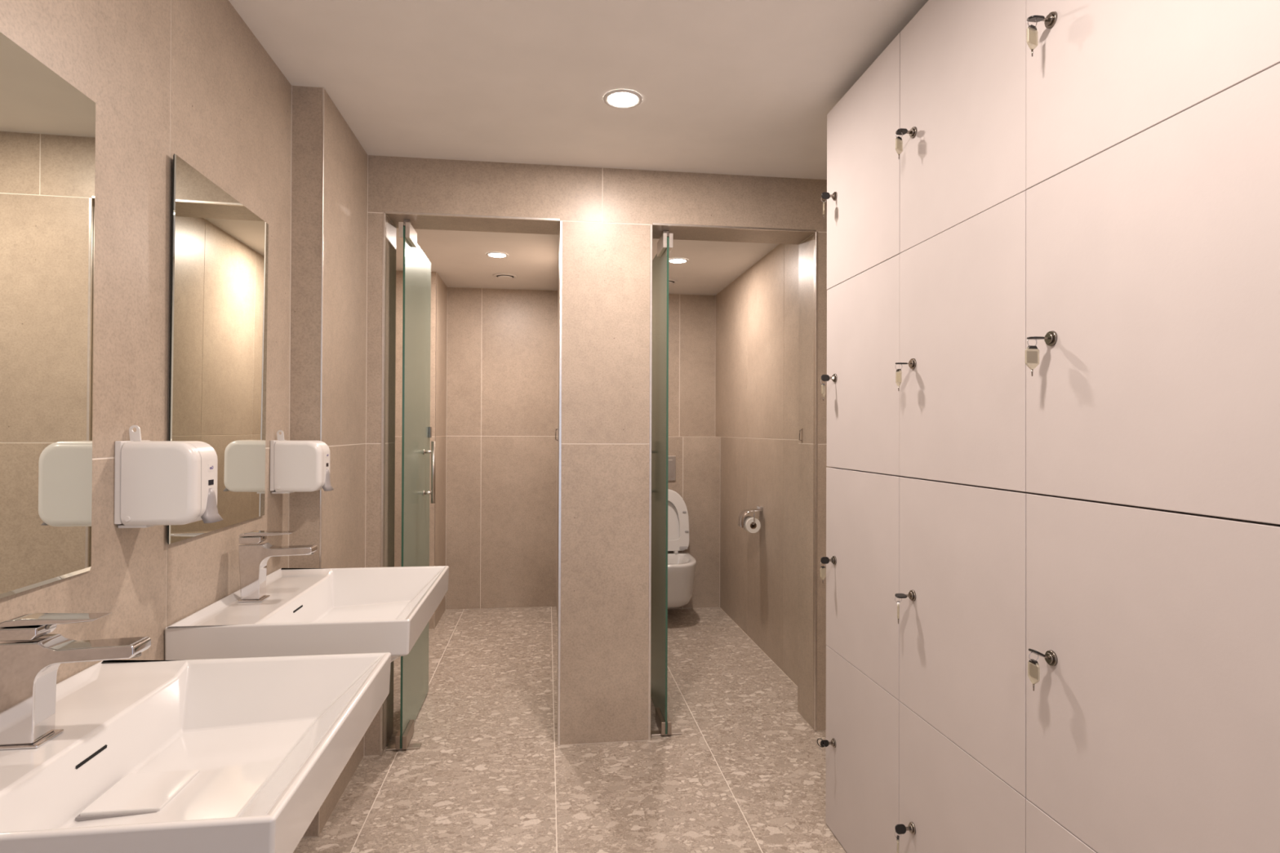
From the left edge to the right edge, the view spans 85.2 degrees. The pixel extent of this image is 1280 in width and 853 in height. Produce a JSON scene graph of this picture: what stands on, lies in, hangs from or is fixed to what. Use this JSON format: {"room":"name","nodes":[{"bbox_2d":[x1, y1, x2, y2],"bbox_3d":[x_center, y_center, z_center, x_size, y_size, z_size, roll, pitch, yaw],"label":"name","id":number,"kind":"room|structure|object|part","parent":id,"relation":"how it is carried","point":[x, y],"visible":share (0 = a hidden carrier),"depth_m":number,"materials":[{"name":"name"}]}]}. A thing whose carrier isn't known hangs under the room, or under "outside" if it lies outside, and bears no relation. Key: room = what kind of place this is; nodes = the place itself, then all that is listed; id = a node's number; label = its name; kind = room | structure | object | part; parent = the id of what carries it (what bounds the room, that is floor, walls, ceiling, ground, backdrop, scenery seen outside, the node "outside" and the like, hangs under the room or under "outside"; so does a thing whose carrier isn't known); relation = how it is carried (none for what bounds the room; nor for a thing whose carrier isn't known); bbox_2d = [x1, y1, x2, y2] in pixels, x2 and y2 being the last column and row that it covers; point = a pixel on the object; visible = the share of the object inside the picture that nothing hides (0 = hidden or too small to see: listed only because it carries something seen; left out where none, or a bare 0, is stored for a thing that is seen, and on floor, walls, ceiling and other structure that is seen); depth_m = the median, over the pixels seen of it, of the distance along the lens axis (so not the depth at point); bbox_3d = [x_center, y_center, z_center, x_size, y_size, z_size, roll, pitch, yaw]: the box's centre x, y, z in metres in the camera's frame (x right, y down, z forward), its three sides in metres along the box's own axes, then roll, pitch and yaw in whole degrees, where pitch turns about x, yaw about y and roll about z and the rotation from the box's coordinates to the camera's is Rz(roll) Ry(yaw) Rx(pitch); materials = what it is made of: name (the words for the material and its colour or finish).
{"room":"changing room","nodes":[
{"label":"changing room","id":0,"kind":"room"},
{"bbox_2d":[0,0,291,684],"bbox_3d":[-0.926,0.093,0.222,0.223,2.290,3.886,0,0,-8],"label":"wall","id":1,"kind":"structure","parent":0,"point":[190,80],"depth_m":1.38,"materials":[{"name":"tile"}]},
{"bbox_2d":[0,31,95,598],"bbox_3d":[-0.901,-0.157,0.943,0.007,0.802,0.500,0,0,-8],"label":"wall mirror","id":2,"kind":"object","parent":1,"relation":"attached to","point":[47,125],"visible":1,"depth_m":1.07,"materials":[{"name":"grey mirror"}]},
{"bbox_2d":[114,425,223,528],"bbox_3d":[-0.882,0.092,1.316,0.152,0.188,0.101,0,0,-8],"label":"soap dispenser","id":3,"kind":"object","parent":1,"relation":"attached to","point":[157,482],"visible":1,"depth_m":1.27,"materials":[{"name":"white plastic"}]},
{"bbox_3d":[-0.952,0.102,1.307,0.012,0.151,0.096,0,0,-8],"label":"plate","id":4,"kind":"part","parent":3,"relation":"part of","materials":[{"name":"white plastic"}]},
{"bbox_3d":[-0.822,0.150,1.336,0.027,0.064,0.056,0,0,-8],"label":"push lever","id":5,"kind":"part","parent":3,"relation":"part of","materials":[{"name":"grey plastic"}]},
{"bbox_2d":[0,652,391,852],"bbox_3d":[-0.664,0.543,0.966,0.495,0.271,0.565,0,0,-8],"label":"washbasin","id":6,"kind":"object","parent":1,"relation":"attached to","point":[227,755],"visible":1,"depth_m":0.99,"materials":[{"name":"white ceramic"}]},
{"bbox_2d":[0,613,151,750],"bbox_3d":[-0.765,0.338,0.940,0.171,0.168,0.052,0,0,-8],"label":"tap","id":7,"kind":"object","parent":6,"relation":"on","point":[31,658],"visible":1,"depth_m":0.92,"materials":[{"name":"silver metal"}]},
{"bbox_3d":[-0.820,0.420,0.932,0.056,0.004,0.052,0,0,-8],"label":"plate","id":8,"kind":"part","parent":7,"relation":"part of","materials":[{"name":"silver metal"}]},
{"bbox_3d":[-0.788,0.260,0.938,0.123,0.011,0.033,0,0,-8],"label":"lever","id":9,"kind":"part","parent":7,"relation":"part of","materials":[{"name":"silver metal"}]},
{"bbox_2d":[167,153,268,544],"bbox_3d":[-0.999,-0.159,1.676,0.010,0.805,0.492,0,0,-8],"label":"wall mirror","id":10,"kind":"object","parent":1,"relation":"attached to","point":[219,304],"visible":1,"depth_m":1.65,"materials":[{"name":"grey mirror"}]},
{"bbox_2d":[270,430,333,493],"bbox_3d":[-0.977,0.101,2.022,0.152,0.180,0.101,0,0,-8],"label":"soap dispenser","id":11,"kind":"object","parent":1,"relation":"attached to","point":[295,466],"visible":1,"depth_m":1.98,"materials":[{"name":"white plastic"}]},
{"bbox_3d":[-1.047,0.111,2.014,0.012,0.143,0.096,0,0,-8],"label":"plate","id":12,"kind":"part","parent":11,"relation":"part of","materials":[{"name":"white plastic"}]},
{"bbox_3d":[-0.916,0.155,2.043,0.027,0.064,0.056,0,0,-8],"label":"push lever","id":13,"kind":"part","parent":11,"relation":"part of","materials":[{"name":"grey plastic"}]},
{"bbox_2d":[164,565,448,662],"bbox_3d":[-0.773,0.548,1.753,0.486,0.271,0.617,0,0,-8],"label":"washbasin","id":14,"kind":"object","parent":1,"relation":"attached to","point":[307,611],"visible":0.73,"depth_m":1.61,"materials":[{"name":"white ceramic"}]},
{"bbox_2d":[237,530,317,602],"bbox_3d":[-0.895,0.343,1.721,0.171,0.168,0.052,0,0,-8],"label":"tap","id":15,"kind":"object","parent":14,"relation":"on","point":[254,555],"visible":1,"depth_m":1.70,"materials":[{"name":"silver metal"}]},
{"bbox_3d":[-0.951,0.424,1.713,0.056,0.004,0.052,0,0,-8],"label":"plate","id":16,"kind":"part","parent":15,"relation":"part of","materials":[{"name":"silver metal"}]},
{"bbox_3d":[-0.919,0.264,1.718,0.123,0.011,0.033,0,0,-8],"label":"lever","id":17,"kind":"part","parent":15,"relation":"part of","materials":[{"name":"silver metal"}]},
{"bbox_2d":[317,87,324,836],"bbox_3d":[-0.975,0.105,2.126,0.005,2.289,0.005,0,0,-8],"label":"trim","id":18,"kind":"structure","parent":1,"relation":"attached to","point":[322,164],"depth_m":2.13,"materials":[{"name":"metal"}]},
{"bbox_2d":[288,84,367,837],"bbox_3d":[-1.117,0.106,2.382,0.216,2.290,0.547,0,0,-8],"label":"wall pier","id":19,"kind":"object","parent":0,"point":[345,160],"visible":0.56,"depth_m":2.21,"materials":[{"name":"tile"}]},
{"bbox_2d":[394,270,447,629],"bbox_3d":[-1.440,0.148,4.554,0.269,2.230,0.470,0,0,-8],"label":"wall","id":20,"kind":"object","parent":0,"point":[442,289],"visible":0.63,"depth_m":4.34,"materials":[{"name":"tile"}]},
{"bbox_2d":[434,271,436,629],"bbox_3d":[-1.277,0.148,4.340,0.004,2.229,0.005,0,0,-8],"label":"trim","id":21,"kind":"structure","parent":20,"relation":"attached to","point":[436,272],"depth_m":4.34,"materials":[{"name":"metal"}]},
{"bbox_2d":[556,279,559,619],"bbox_3d":[-0.339,0.148,3.942,0.232,2.230,1.974,0,0,-8],"label":"wall partition","id":22,"kind":"structure","parent":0,"point":[558,279],"depth_m":4.63,"materials":[{"name":"tile"}]},
{"bbox_2d":[293,606,846,852],"bbox_3d":[-0.088,1.326,1.746,2.900,0.150,6.900,0,0,-8],"label":"floor","id":23,"kind":"structure","parent":0,"point":[745,772],"depth_m":2.56,"materials":[{"name":"tile"}]},
{"bbox_2d":[825,32,903,852],"bbox_3d":[0.844,0.131,2.007,0.466,2.250,0.461,0,0,-8],"label":"locker","id":24,"kind":"object","parent":23,"relation":"on","point":[862,796],"visible":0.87,"depth_m":1.94,"materials":[{"name":"white laminate"}]},
{"bbox_2d":[817,737,831,750],"bbox_3d":[0.566,0.974,2.130,0.045,0.035,0.017,0,0,10],"label":"key","id":25,"kind":"object","parent":24,"relation":"attached to","point":[824,743],"visible":1,"depth_m":2.13,"materials":[{"name":"silver metal"}]},
{"bbox_2d":[820,556,832,582],"bbox_3d":[0.569,0.441,2.135,0.043,0.082,0.015,0,0,-18],"label":"key","id":26,"kind":"object","parent":24,"relation":"attached to","point":[824,560],"visible":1,"depth_m":2.13,"materials":[{"name":"silver metal"}]},
{"bbox_2d":[820,374,832,400],"bbox_3d":[0.571,-0.119,2.139,0.041,0.081,0.019,0,0,-21],"label":"key","id":27,"kind":"object","parent":24,"relation":"attached to","point":[824,377],"visible":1,"depth_m":2.13,"materials":[{"name":"silver metal"}]},
{"bbox_2d":[821,191,833,217],"bbox_3d":[0.574,-0.680,2.144,0.039,0.082,0.023,0,0,-27],"label":"key","id":28,"kind":"object","parent":24,"relation":"attached to","point":[824,195],"visible":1,"depth_m":2.14,"materials":[{"name":"silver metal"}]},
{"bbox_3d":[0.627,0.971,1.974,0.018,0.561,0.460,0,0,-8],"label":"door","id":29,"kind":"part","parent":24,"relation":"part of","materials":[{"name":"white laminate"}]},
{"bbox_3d":[0.632,-0.154,1.981,0.018,0.559,0.460,0,0,-8],"label":"door","id":30,"kind":"part","parent":24,"relation":"part of","materials":[{"name":"white laminate"}]},
{"bbox_3d":[0.629,0.409,1.977,0.018,0.561,0.460,0,0,-8],"label":"door","id":31,"kind":"part","parent":24,"relation":"part of","materials":[{"name":"white laminate"}]},
{"bbox_3d":[0.633,-0.715,1.984,0.018,0.559,0.460,0,0,-8],"label":"door","id":32,"kind":"part","parent":24,"relation":"part of","materials":[{"name":"white laminate"}]},
{"bbox_2d":[898,0,1035,852],"bbox_3d":[0.906,0.128,1.548,0.466,2.250,0.465,0,0,-8],"label":"locker","id":33,"kind":"object","parent":23,"relation":"on","point":[962,239],"visible":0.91,"depth_m":1.47,"materials":[{"name":"white laminate"}]},
{"bbox_2d":[894,823,910,851],"bbox_3d":[0.628,0.998,1.675,0.040,0.081,0.021,0,0,-23],"label":"key","id":34,"kind":"object","parent":33,"relation":"attached to","point":[901,828],"visible":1,"depth_m":1.67,"materials":[{"name":"silver metal"}]},
{"bbox_2d":[894,593,911,623],"bbox_3d":[0.632,0.440,1.676,0.039,0.071,0.025,0,0,-8],"label":"key","id":35,"kind":"object","parent":33,"relation":"attached to","point":[901,596],"visible":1,"depth_m":1.67,"materials":[{"name":"silver metal"}]},
{"bbox_2d":[895,362,911,391],"bbox_3d":[0.634,-0.120,1.679,0.039,0.070,0.027,0,0,-8],"label":"key","id":36,"kind":"object","parent":33,"relation":"attached to","point":[898,375],"visible":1,"depth_m":1.67,"materials":[{"name":"silver metal"}]},
{"bbox_2d":[895,128,911,159],"bbox_3d":[0.635,-0.682,1.683,0.042,0.071,0.021,0,0,-8],"label":"key","id":37,"kind":"object","parent":33,"relation":"attached to","point":[901,131],"visible":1,"depth_m":1.68,"materials":[{"name":"silver metal"}]},
{"bbox_3d":[0.693,-0.157,1.521,0.018,0.559,0.464,0,0,-8],"label":"door","id":38,"kind":"part","parent":33,"relation":"part of","materials":[{"name":"white laminate"}]},
{"bbox_3d":[0.689,0.969,1.514,0.018,0.561,0.464,0,0,-8],"label":"door","id":39,"kind":"part","parent":33,"relation":"part of","materials":[{"name":"white laminate"}]},
{"bbox_3d":[0.695,-0.718,1.524,0.018,0.559,0.464,0,0,-8],"label":"door","id":40,"kind":"part","parent":33,"relation":"part of","materials":[{"name":"white laminate"}]},
{"bbox_3d":[0.691,0.406,1.517,0.018,0.561,0.464,0,0,-8],"label":"door","id":41,"kind":"part","parent":33,"relation":"part of","materials":[{"name":"white laminate"}]},
{"bbox_2d":[1026,0,1279,852],"bbox_3d":[0.967,0.126,1.086,0.467,2.250,0.464,0,0,-8],"label":"locker","id":42,"kind":"object","parent":23,"relation":"on","point":[1153,126],"visible":0.98,"depth_m":1.02,"materials":[{"name":"white laminate"}]},
{"bbox_2d":[1026,336,1048,376],"bbox_3d":[0.694,-0.122,1.217,0.044,0.069,0.021,0,0,-8],"label":"key","id":43,"kind":"object","parent":42,"relation":"attached to","point":[1032,356],"visible":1,"depth_m":1.22,"materials":[{"name":"silver metal"}]},
{"bbox_2d":[1026,15,1049,56],"bbox_3d":[0.696,-0.684,1.221,0.043,0.070,0.021,0,0,-8],"label":"key","id":44,"kind":"object","parent":42,"relation":"attached to","point":[1032,36],"visible":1,"depth_m":1.22,"materials":[{"name":"silver metal"}]},
{"bbox_2d":[1028,648,1049,691],"bbox_3d":[0.696,0.424,1.214,0.037,0.073,0.027,0,0,-8],"label":"key","id":45,"kind":"object","parent":42,"relation":"attached to","point":[1033,670],"visible":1,"depth_m":1.21,"materials":[{"name":"silver metal"}]},
{"bbox_3d":[0.750,0.966,1.052,0.019,0.561,0.463,0,0,-8],"label":"door","id":46,"kind":"part","parent":42,"relation":"part of","materials":[{"name":"white laminate"}]},
{"bbox_3d":[0.756,-0.720,1.063,0.018,0.559,0.463,0,0,-8],"label":"door","id":47,"kind":"part","parent":42,"relation":"part of","materials":[{"name":"white laminate"}]},
{"bbox_3d":[0.754,-0.160,1.059,0.018,0.559,0.463,0,0,-8],"label":"door","id":48,"kind":"part","parent":42,"relation":"part of","materials":[{"name":"white laminate"}]},
{"bbox_3d":[0.752,0.403,1.056,0.018,0.561,0.463,0,0,-8],"label":"door","id":49,"kind":"part","parent":42,"relation":"part of","materials":[{"name":"white laminate"}]},
{"bbox_2d":[228,0,928,179],"bbox_3d":[0.079,-1.096,0.583,2.900,0.100,4.523,0,0,-8],"label":"ceiling","id":50,"kind":"structure","parent":0,"point":[744,87],"depth_m":2.02,"materials":[{"name":"white paint"}]},
{"bbox_2d":[603,88,642,108],"bbox_3d":[-0.054,-1.033,2.198,0.124,0.006,0.124,0,0,-8],"label":"recessed light","id":51,"kind":"object","parent":50,"relation":"in","point":[620,98],"visible":1,"depth_m":2.19,"materials":[{"name":"white plastic"}]},
{"bbox_2d":[445,287,715,609],"bbox_3d":[-0.515,0.154,4.995,2.500,2.230,0.160,0,0,-8],"label":"wall","id":52,"kind":"structure","parent":0,"point":[502,344],"depth_m":4.86,"materials":[{"name":"tile"}]},
{"bbox_2d":[395,227,778,295],"bbox_3d":[-0.376,-1.016,3.994,2.500,0.100,2.195,0,0,-8],"label":"ceiling","id":53,"kind":"structure","parent":0,"point":[460,258],"depth_m":4.04,"materials":[{"name":"white paint"}]},
{"bbox_2d":[485,252,508,257],"bbox_3d":[-0.804,-0.965,3.919,0.124,0.006,0.124,0,0,-8],"label":"recessed light","id":54,"kind":"object","parent":53,"relation":"in","point":[495,255],"visible":1,"depth_m":3.92,"materials":[{"name":"white plastic"}]},
{"bbox_2d":[493,273,516,279],"bbox_3d":[-0.863,-0.957,4.450,0.150,0.016,0.150,0,0,-8],"label":"ceiling vent","id":55,"kind":"object","parent":53,"relation":"in","point":[501,276],"visible":1,"depth_m":4.42,"materials":[{"name":"white plastic"}]},
{"bbox_2d":[668,279,677,284],"bbox_3d":[0.173,-0.952,4.599,0.150,0.016,0.150,0,0,-8],"label":"ceiling vent","id":56,"kind":"object","parent":53,"relation":"in","point":[671,282],"visible":0.36,"depth_m":4.57,"materials":[{"name":"white plastic"}]},
{"bbox_2d":[668,257,688,263],"bbox_3d":[0.219,-0.961,4.036,0.124,0.006,0.124,0,0,-8],"label":"recessed light","id":57,"kind":"object","parent":53,"relation":"in","point":[673,260],"visible":0.95,"depth_m":4.03,"materials":[{"name":"white plastic"}]},
{"bbox_2d":[364,155,832,756],"bbox_3d":[-0.205,0.112,2.861,2.550,2.290,0.202,0,0,-8],"label":"wall","id":58,"kind":"structure","parent":0,"point":[606,215],"depth_m":2.77,"materials":[{"name":"tile"}]},
{"bbox_2d":[379,213,386,755],"bbox_3d":[-0.984,0.218,2.658,0.010,2.070,0.007,0,0,-8],"label":"trim","id":59,"kind":"structure","parent":58,"relation":"attached to","point":[384,214],"depth_m":2.66,"materials":[{"name":"metal"}]},
{"bbox_2d":[386,219,435,751],"bbox_3d":[-0.953,0.220,2.986,0.128,2.068,0.606,0,0,-8],"label":"door","id":60,"kind":"structure","parent":58,"relation":"in","point":[416,433],"depth_m":2.96,"materials":[{"name":"green"}]},
{"bbox_3d":[-0.922,1.250,2.715,0.128,0.005,0.040,0,0,-8],"label":"pivot plate","id":61,"kind":"part","parent":60,"relation":"part of","materials":[{"name":"metal"}]},
{"bbox_3d":[-0.957,0.235,2.988,0.008,2.020,0.600,0,0,-8],"label":"glass pane","id":62,"kind":"part","parent":60,"relation":"part of","materials":[{"name":"green"}]},
{"bbox_2d":[385,210,559,221],"bbox_3d":[-0.646,-0.819,2.708,0.665,0.009,0.007,0,0,-8],"label":"trim","id":63,"kind":"structure","parent":58,"relation":"attached to","point":[386,212],"depth_m":2.70,"materials":[{"name":"metal"}]},
{"bbox_2d":[557,220,562,746],"bbox_3d":[-0.316,0.221,2.747,0.010,2.070,0.007,0,0,-8],"label":"trim","id":64,"kind":"structure","parent":58,"relation":"attached to","point":[561,221],"depth_m":2.74,"materials":[{"name":"metal"}]},
{"bbox_2d":[648,224,652,740],"bbox_3d":[0.041,0.223,2.794,0.010,2.070,0.007,0,0,-8],"label":"trim","id":65,"kind":"structure","parent":58,"relation":"attached to","point":[651,225],"depth_m":2.79,"materials":[{"name":"metal"}]},
{"bbox_2d":[650,231,682,736],"bbox_3d":[0.075,0.225,3.123,0.128,2.068,0.606,0,0,-8],"label":"door","id":66,"kind":"structure","parent":58,"relation":"in","point":[660,408],"depth_m":3.01,"materials":[{"name":"green"}]},
{"bbox_3d":[0.070,0.240,3.125,0.008,2.020,0.600,0,0,-8],"label":"glass pane","id":67,"kind":"part","parent":66,"relation":"part of","materials":[{"name":"green"}]},
{"bbox_3d":[0.106,1.255,2.852,0.128,0.005,0.040,0,0,-8],"label":"pivot plate","id":68,"kind":"part","parent":66,"relation":"part of","materials":[{"name":"metal"}]},
{"bbox_2d":[652,222,816,232],"bbox_3d":[0.390,-0.814,2.847,0.687,0.009,0.007,0,0,-8],"label":"trim","id":69,"kind":"structure","parent":58,"relation":"attached to","point":[653,224],"depth_m":2.84,"materials":[{"name":"metal"}]},
{"bbox_2d":[799,427,802,441],"bbox_3d":[0.701,0.037,3.034,0.014,0.060,0.015,0,0,-8],"label":"hook","id":70,"kind":"object","parent":58,"relation":"attached to","point":[801,440],"visible":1,"depth_m":3.03,"materials":[{"name":"metal"}]},
{"bbox_2d":[813,233,814,729],"bbox_3d":[0.725,0.227,2.898,0.002,2.069,0.006,0,0,-8],"label":"trim","id":71,"kind":"structure","parent":58,"relation":"attached to","point":[814,233],"depth_m":2.90,"materials":[{"name":"metal"}]},
{"bbox_2d":[813,231,817,731],"bbox_3d":[0.731,0.226,2.886,0.010,2.070,0.007,0,0,-8],"label":"trim","id":72,"kind":"structure","parent":58,"relation":"attached to","point":[816,233],"depth_m":2.88,"materials":[{"name":"metal"}]},
{"bbox_2d":[667,436,719,608],"bbox_3d":[0.104,0.671,4.913,0.906,1.200,0.160,0,0,-8],"label":"wall","id":73,"kind":"structure","parent":0,"point":[697,482],"depth_m":4.88,"materials":[{"name":"tile"}]},
{"bbox_2d":[667,456,675,480],"bbox_3d":[0.128,0.291,4.830,0.244,0.172,0.014,0,0,-8],"label":"flush plate","id":74,"kind":"object","parent":73,"relation":"attached to","point":[671,460],"visible":0.32,"depth_m":4.84,"materials":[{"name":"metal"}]},
{"bbox_2d":[667,488,696,608],"bbox_3d":[0.179,0.802,4.573,0.364,0.749,0.530,0,0,-8],"label":"toilet","id":75,"kind":"object","parent":73,"relation":"attached to","point":[682,566],"visible":0.41,"depth_m":4.71,"materials":[{"name":"white ceramic"}]},
{"bbox_3d":[0.155,0.639,4.765,0.360,0.425,0.014,0,-9,-8],"label":"lid","id":76,"kind":"part","parent":75,"relation":"part of","materials":[{"name":"white plastic"}]},
{"bbox_3d":[0.158,0.640,4.742,0.356,0.415,0.018,0,-9,-8],"label":"seat","id":77,"kind":"part","parent":75,"relation":"part of","materials":[{"name":"white plastic"}]},
{"bbox_3d":[0.179,1.020,4.572,0.364,0.314,0.530,0,0,-8],"label":"bowl","id":78,"kind":"part","parent":75,"relation":"part of","materials":[{"name":"white ceramic"}]},
{"bbox_2d":[715,244,799,686],"bbox_3d":[0.771,0.154,4.089,0.190,2.230,1.975,0,0,-8],"label":"wall","id":79,"kind":"structure","parent":0,"point":[757,338],"depth_m":3.95,"materials":[{"name":"tile"}]},
{"bbox_2d":[737,505,762,528],"bbox_3d":[0.631,0.511,3.931,0.124,0.116,0.138,0,0,-8],"label":"paper holder","id":80,"kind":"object","parent":79,"relation":"attached to","point":[741,517],"visible":0.94,"depth_m":3.93,"materials":[{"name":"silver metal"}]},
{"bbox_2d":[742,515,760,533],"bbox_3d":[0.626,0.553,3.929,0.085,0.085,0.101,0,0,-8],"label":"toilet roll","id":81,"kind":"object","parent":80,"relation":"hanging from","point":[748,520],"visible":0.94,"depth_m":3.88,"materials":[{"name":"white paper"}]},
{"bbox_3d":[0.653,0.507,3.934,0.062,0.082,0.138,0,0,-8],"label":"arm","id":82,"kind":"part","parent":80,"relation":"part of","materials":[{"name":"silver metal"}]}
]}

